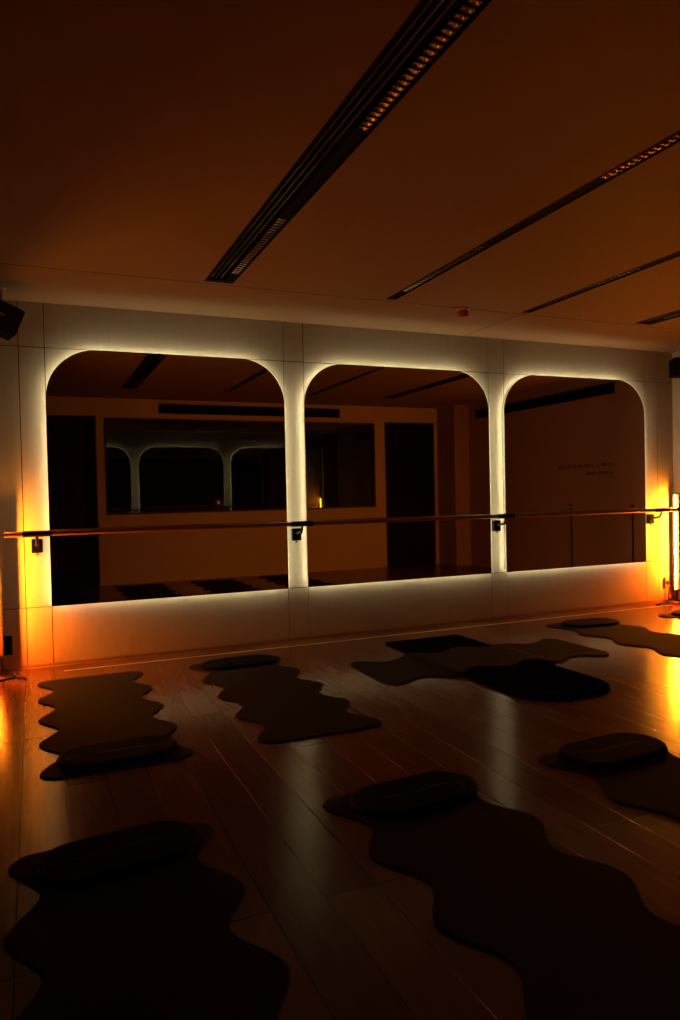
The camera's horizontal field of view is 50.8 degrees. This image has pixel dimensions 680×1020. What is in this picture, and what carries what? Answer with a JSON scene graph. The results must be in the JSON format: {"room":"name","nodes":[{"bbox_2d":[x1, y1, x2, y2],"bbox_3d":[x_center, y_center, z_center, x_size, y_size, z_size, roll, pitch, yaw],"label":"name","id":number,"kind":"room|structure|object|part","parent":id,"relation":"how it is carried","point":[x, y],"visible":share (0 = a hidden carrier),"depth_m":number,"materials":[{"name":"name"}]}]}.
{"room":"exercise studio","nodes":[
{"label":"exercise studio","id":0,"kind":"room"},
{"bbox_2d":[0,300,674,668],"bbox_3d":[0.459,-0.272,6.761,7.857,2.799,0.177,-2,1,-23],"label":"wall","id":1,"kind":"structure","parent":0,"point":[42,633],"depth_m":6.28,"materials":[{"name":"paint"}]},
{"bbox_2d":[3,636,12,654],"bbox_3d":[-2.501,1.022,5.386,0.062,0.141,0.049,-2,1,-23],"label":"wall socket","id":2,"kind":"object","parent":1,"relation":"attached to","point":[7,640],"visible":0.92,"depth_m":5.38,"materials":[{"name":"black plastic"}]},
{"bbox_2d":[46,350,288,605],"bbox_3d":[-1.357,-0.277,5.853,1.908,1.969,0.064,-2,1,-23],"label":"wall mirror","id":3,"kind":"object","parent":1,"relation":"attached to","point":[134,440],"visible":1,"depth_m":5.79,"materials":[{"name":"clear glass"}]},
{"bbox_2d":[0,599,667,670],"bbox_3d":[0.595,1.113,6.752,6.952,0.025,0.012,-2,1,-23],"label":"baseboard","id":4,"kind":"structure","parent":1,"relation":"attached to","point":[657,601],"depth_m":6.36,"materials":[{"name":"paint"}]},
{"bbox_2d":[4,508,678,554],"bbox_3d":[0.606,0.160,6.624,6.726,0.191,0.200,-2,1,-23],"label":"ballet barre","id":5,"kind":"object","parent":1,"relation":"attached to","point":[37,544],"visible":1,"depth_m":6.19,"materials":[{"name":"brown wood"}]},
{"bbox_3d":[-2.310,0.274,5.461,0.079,0.106,0.044,-2,1,-23],"label":"wall plate","id":6,"kind":"part","parent":5,"relation":"part of","materials":[{"name":"black plastic"}]},
{"bbox_3d":[-0.384,0.215,6.286,0.080,0.106,0.044,-2,1,-23],"label":"wall plate","id":7,"kind":"part","parent":5,"relation":"part of","materials":[{"name":"black plastic"}]},
{"bbox_3d":[0.623,0.089,6.548,6.702,0.039,0.039,-2,1,-23],"label":"rail","id":8,"kind":"part","parent":5,"relation":"part of","materials":[{"name":"brown wood"}]},
{"bbox_3d":[1.555,0.156,7.116,0.079,0.106,0.044,-2,1,-23],"label":"wall plate","id":9,"kind":"part","parent":5,"relation":"part of","materials":[{"name":"black plastic"}]},
{"bbox_3d":[3.433,0.099,7.920,0.080,0.106,0.044,-2,1,-23],"label":"wall plate","id":10,"kind":"part","parent":5,"relation":"part of","materials":[{"name":"black plastic"}]},
{"bbox_2d":[304,364,490,586],"bbox_3d":[0.573,-0.336,6.679,1.927,1.969,0.064,-2,1,-23],"label":"wall mirror","id":11,"kind":"object","parent":1,"relation":"attached to","point":[381,442],"visible":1,"depth_m":6.62,"materials":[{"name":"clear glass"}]},
{"bbox_2d":[502,375,645,571],"bbox_3d":[2.475,-0.394,7.493,1.848,1.969,0.064,-2,1,-23],"label":"wall mirror","id":12,"kind":"object","parent":1,"relation":"attached to","point":[571,444],"visible":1,"depth_m":7.43,"materials":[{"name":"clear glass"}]},
{"bbox_3d":[2.473,-0.394,7.498,1.805,1.926,0.053,-2,1,-23],"label":"backing frame","id":13,"kind":"part","parent":12,"relation":"part of","materials":[{"name":"white plastic"}]},
{"bbox_2d":[664,577,669,587],"bbox_3d":[3.671,0.816,8.033,0.062,0.124,0.040,-2,1,-23],"label":"wall socket","id":14,"kind":"object","parent":1,"relation":"attached to","point":[666,579],"visible":1,"depth_m":8.02,"materials":[{"name":"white plastic"}]},
{"bbox_2d":[672,351,679,599],"bbox_3d":[3.951,-0.375,8.112,0.371,2.799,0.124,-2,1,-23],"label":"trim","id":15,"kind":"structure","parent":1,"relation":"attached to","point":[675,381],"depth_m":8.03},
{"bbox_2d":[0,0,679,352],"bbox_3d":[1.999,-1.680,3.064,8.387,0.106,8.332,-2,1,-23],"label":"ceiling","id":16,"kind":"structure","parent":0,"point":[140,138],"depth_m":3.28,"materials":[{"name":"white paint"}]},
{"bbox_2d":[0,286,24,340],"bbox_3d":[-2.391,-1.393,5.005,0.309,0.361,0.222,-2,2,-37],"label":"speaker","id":17,"kind":"object","parent":16,"relation":"hanging from","point":[11,317],"visible":1,"depth_m":4.96},
{"bbox_2d":[0,300,23,332],"bbox_3d":[-2.327,-1.347,4.923,0.284,0.245,0.009,-2,2,-37],"label":"grille","id":18,"kind":"object","parent":17,"relation":"attached to","point":[11,317],"depth_m":4.95,"materials":[{"name":"black metal"}]},
{"bbox_2d":[0,263,679,329],"bbox_3d":[0.817,-1.664,5.828,7.857,0.010,0.007,-2,1,-23],"label":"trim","id":19,"kind":"structure","parent":16,"relation":"attached to","point":[0,263],"depth_m":5.35,"materials":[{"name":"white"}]},
{"bbox_2d":[204,0,491,283],"bbox_3d":[-0.195,-1.615,3.504,0.203,0.056,3.364,-2,1,-23],"label":"track","id":20,"kind":"object","parent":16,"relation":"attached to","point":[433,26],"visible":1,"depth_m":2.88,"materials":[{"name":"black metal"}]},
{"bbox_2d":[456,307,469,318],"bbox_3d":[1.021,-1.629,5.936,0.110,0.076,0.110,-2,1,-23],"label":"smoke detector","id":21,"kind":"object","parent":16,"relation":"attached to","point":[463,312],"visible":1,"depth_m":5.90,"materials":[{"name":"red plastic"}]},
{"bbox_2d":[387,130,679,299],"bbox_3d":[1.060,-1.653,4.042,0.080,0.056,3.364,-2,1,-23],"label":"ceiling light","id":22,"kind":"object","parent":16,"relation":"attached to","point":[674,138],"visible":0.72,"depth_m":3.83,"materials":[{"name":"black metal"}]},
{"bbox_2d":[523,251,679,312],"bbox_3d":[2.244,-1.689,4.548,0.079,0.056,3.364,-2,1,-23],"label":"ceiling light","id":23,"kind":"object","parent":16,"relation":"attached to","point":[677,254],"visible":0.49,"depth_m":5.24,"materials":[{"name":"black metal"}]},
{"bbox_2d":[635,310,679,324],"bbox_3d":[3.456,-1.726,5.067,0.194,0.056,3.364,-2,1,-23],"label":"ceiling light","id":24,"kind":"object","parent":16,"relation":"attached to","point":[671,315],"visible":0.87,"depth_m":6.43,"materials":[{"name":"black metal"}]},
{"bbox_2d":[669,346,679,377],"bbox_3d":[3.664,-1.594,7.656,0.230,0.332,0.222,-1,1,12],"label":"speaker","id":25,"kind":"object","parent":16,"relation":"hanging from","point":[674,364],"visible":1,"depth_m":7.59},
{"bbox_2d":[675,358,679,373],"bbox_3d":[3.645,-1.522,7.556,0.205,0.170,0.009,-1,1,12],"label":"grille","id":26,"kind":"object","parent":25,"relation":"attached to","point":[677,360],"depth_m":7.57,"materials":[{"name":"black metal"}]},
{"bbox_2d":[0,602,679,1019],"bbox_3d":[2.062,1.215,3.125,8.387,0.088,8.332,-2,1,-23],"label":"floor","id":27,"kind":"structure","parent":0,"point":[358,938],"depth_m":3.06,"materials":[{"name":"brown wood"}]},
{"bbox_2d":[0,559,26,681],"bbox_3d":[-2.489,0.606,5.215,0.350,1.236,0.332,-2,1,-23],"label":"floor lamp","id":28,"kind":"object","parent":27,"relation":"on","point":[5,675],"visible":1,"depth_m":5.27,"materials":[{"name":"black metal"}]},
{"bbox_3d":[-2.406,1.151,5.245,0.360,0.141,0.069,0,2,38],"label":"power cord","id":29,"kind":"part","parent":28,"relation":"part of","materials":[{"name":"black plastic"}]},
{"bbox_2d":[38,671,193,779],"bbox_3d":[-1.422,1.216,4.294,0.715,0.010,1.942,-2,1,-23],"label":"yoga mat","id":30,"kind":"object","parent":27,"relation":"on","point":[94,709],"visible":0.91,"depth_m":4.19,"materials":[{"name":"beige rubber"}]},
{"bbox_2d":[56,735,177,769],"bbox_3d":[-1.106,1.208,3.579,0.583,0.023,0.309,-2,1,-25],"label":"pad","id":31,"kind":"object","parent":30,"relation":"on","point":[98,755],"visible":1,"depth_m":3.54,"materials":[{"name":"black plastic"}]},
{"bbox_2d":[4,822,289,1019],"bbox_3d":[-0.469,1.248,1.802,0.715,0.010,1.942,-2,1,-23],"label":"yoga mat","id":32,"kind":"object","parent":27,"relation":"on","point":[158,941],"visible":0.81,"depth_m":2.02,"materials":[{"name":"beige rubber"}]},
{"bbox_2d":[33,820,200,886],"bbox_3d":[-0.788,1.222,2.568,0.583,0.023,0.309,-2,1,-31],"label":"cushion","id":33,"kind":"object","parent":32,"relation":"on","point":[89,860],"visible":1,"depth_m":2.53,"materials":[{"name":"black fabric"}]},
{"bbox_2d":[189,656,381,743],"bbox_3d":[-0.452,1.186,4.709,0.715,0.010,1.942,-2,1,-23],"label":"yoga mat","id":34,"kind":"object","parent":27,"relation":"on","point":[289,708],"visible":0.89,"depth_m":4.38,"materials":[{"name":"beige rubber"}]},
{"bbox_2d":[201,654,276,669],"bbox_3d":[-0.768,1.161,5.467,0.583,0.023,0.309,-2,1,-24],"label":"pad","id":35,"kind":"object","parent":34,"relation":"on","point":[228,663],"visible":1,"depth_m":5.42,"materials":[{"name":"black plastic"}]},
{"bbox_2d":[66,605,668,670],"bbox_3d":[0.766,1.124,6.592,6.180,0.004,0.013,-2,1,-23],"label":"trim","id":36,"kind":"structure","parent":27,"relation":"on","point":[664,605],"depth_m":6.28,"materials":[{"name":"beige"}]},
{"bbox_2d":[351,638,608,684],"bbox_3d":[1.083,1.128,5.472,1.942,0.028,0.715,-2,1,-23],"label":"yoga mat","id":37,"kind":"object","parent":27,"relation":"on","point":[454,661],"visible":1,"depth_m":5.39,"materials":[{"name":"beige rubber"}]},
{"bbox_2d":[385,634,609,700],"bbox_3d":[1.106,1.136,5.319,0.724,0.018,1.995,-2,1,-23],"label":"mat","id":38,"kind":"object","parent":27,"relation":"on","point":[536,680],"visible":0.8,"depth_m":4.85,"materials":[{"name":"rubber"}]},
{"bbox_2d":[323,773,679,1019],"bbox_3d":[0.616,1.215,2.238,0.715,0.010,1.942,-2,1,-23],"label":"yoga mat","id":39,"kind":"object","parent":27,"relation":"on","point":[582,941],"visible":0.81,"depth_m":2.17,"materials":[{"name":"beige rubber"}]},
{"bbox_2d":[349,771,478,818],"bbox_3d":[0.315,1.189,3.006,0.583,0.023,0.309,-2,1,-27],"label":"cushion","id":40,"kind":"object","parent":39,"relation":"on","point":[426,791],"visible":1,"depth_m":2.97,"materials":[{"name":"black fabric"}]},
{"bbox_2d":[538,751,679,820],"bbox_3d":[1.622,1.185,2.668,0.715,0.010,1.942,-2,1,-23],"label":"yoga mat","id":41,"kind":"object","parent":27,"relation":"on","point":[650,784],"visible":0.62,"depth_m":3.12,"materials":[{"name":"beige rubber"}]},
{"bbox_2d":[558,732,667,767],"bbox_3d":[1.323,1.158,3.467,0.583,0.023,0.309,-2,1,-27],"label":"pad","id":42,"kind":"object","parent":41,"relation":"on","point":[610,750],"visible":1,"depth_m":3.43,"materials":[{"name":"black fabric"}]},
{"bbox_2d":[546,623,679,656],"bbox_3d":[2.631,1.092,6.039,0.715,0.010,1.942,-2,1,-23],"label":"yoga mat","id":43,"kind":"object","parent":27,"relation":"on","point":[667,644],"visible":0.8,"depth_m":6.17,"materials":[{"name":"beige rubber"}]},
{"bbox_2d":[561,618,619,627],"bbox_3d":[2.374,1.065,6.783,0.583,0.023,0.309,-2,1,-17],"label":"pad","id":44,"kind":"object","parent":43,"relation":"on","point":[587,622],"visible":1,"depth_m":6.72,"materials":[{"name":"black fabric"}]},
{"bbox_2d":[656,493,679,604],"bbox_3d":[3.637,0.426,7.922,0.437,1.218,0.230,-2,1,-23],"label":"floor lamp","id":45,"kind":"object","parent":27,"relation":"on","point":[675,496],"visible":1,"depth_m":7.96,"materials":[{"name":"black metal"}]},
{"bbox_3d":[3.598,0.948,7.904,0.309,0.176,0.097,-2,2,-43],"label":"power cord","id":46,"kind":"part","parent":45,"relation":"part of","materials":[{"name":"black plastic"}]},
{"bbox_2d":[658,613,679,618],"bbox_3d":[3.868,1.057,6.434,0.715,0.010,1.942,-2,1,-23],"label":"yoga mat","id":47,"kind":"object","parent":27,"relation":"on","point":[667,615],"visible":0.84,"depth_m":7.12,"materials":[{"name":"beige rubber"}]},
{"bbox_2d":[671,610,679,615],"bbox_3d":[3.598,1.030,7.221,0.583,0.023,0.309,-2,1,-29],"label":"pad","id":48,"kind":"object","parent":47,"relation":"on","point":[676,612],"visible":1,"depth_m":7.16,"materials":[{"name":"black fabric"}]}
]}

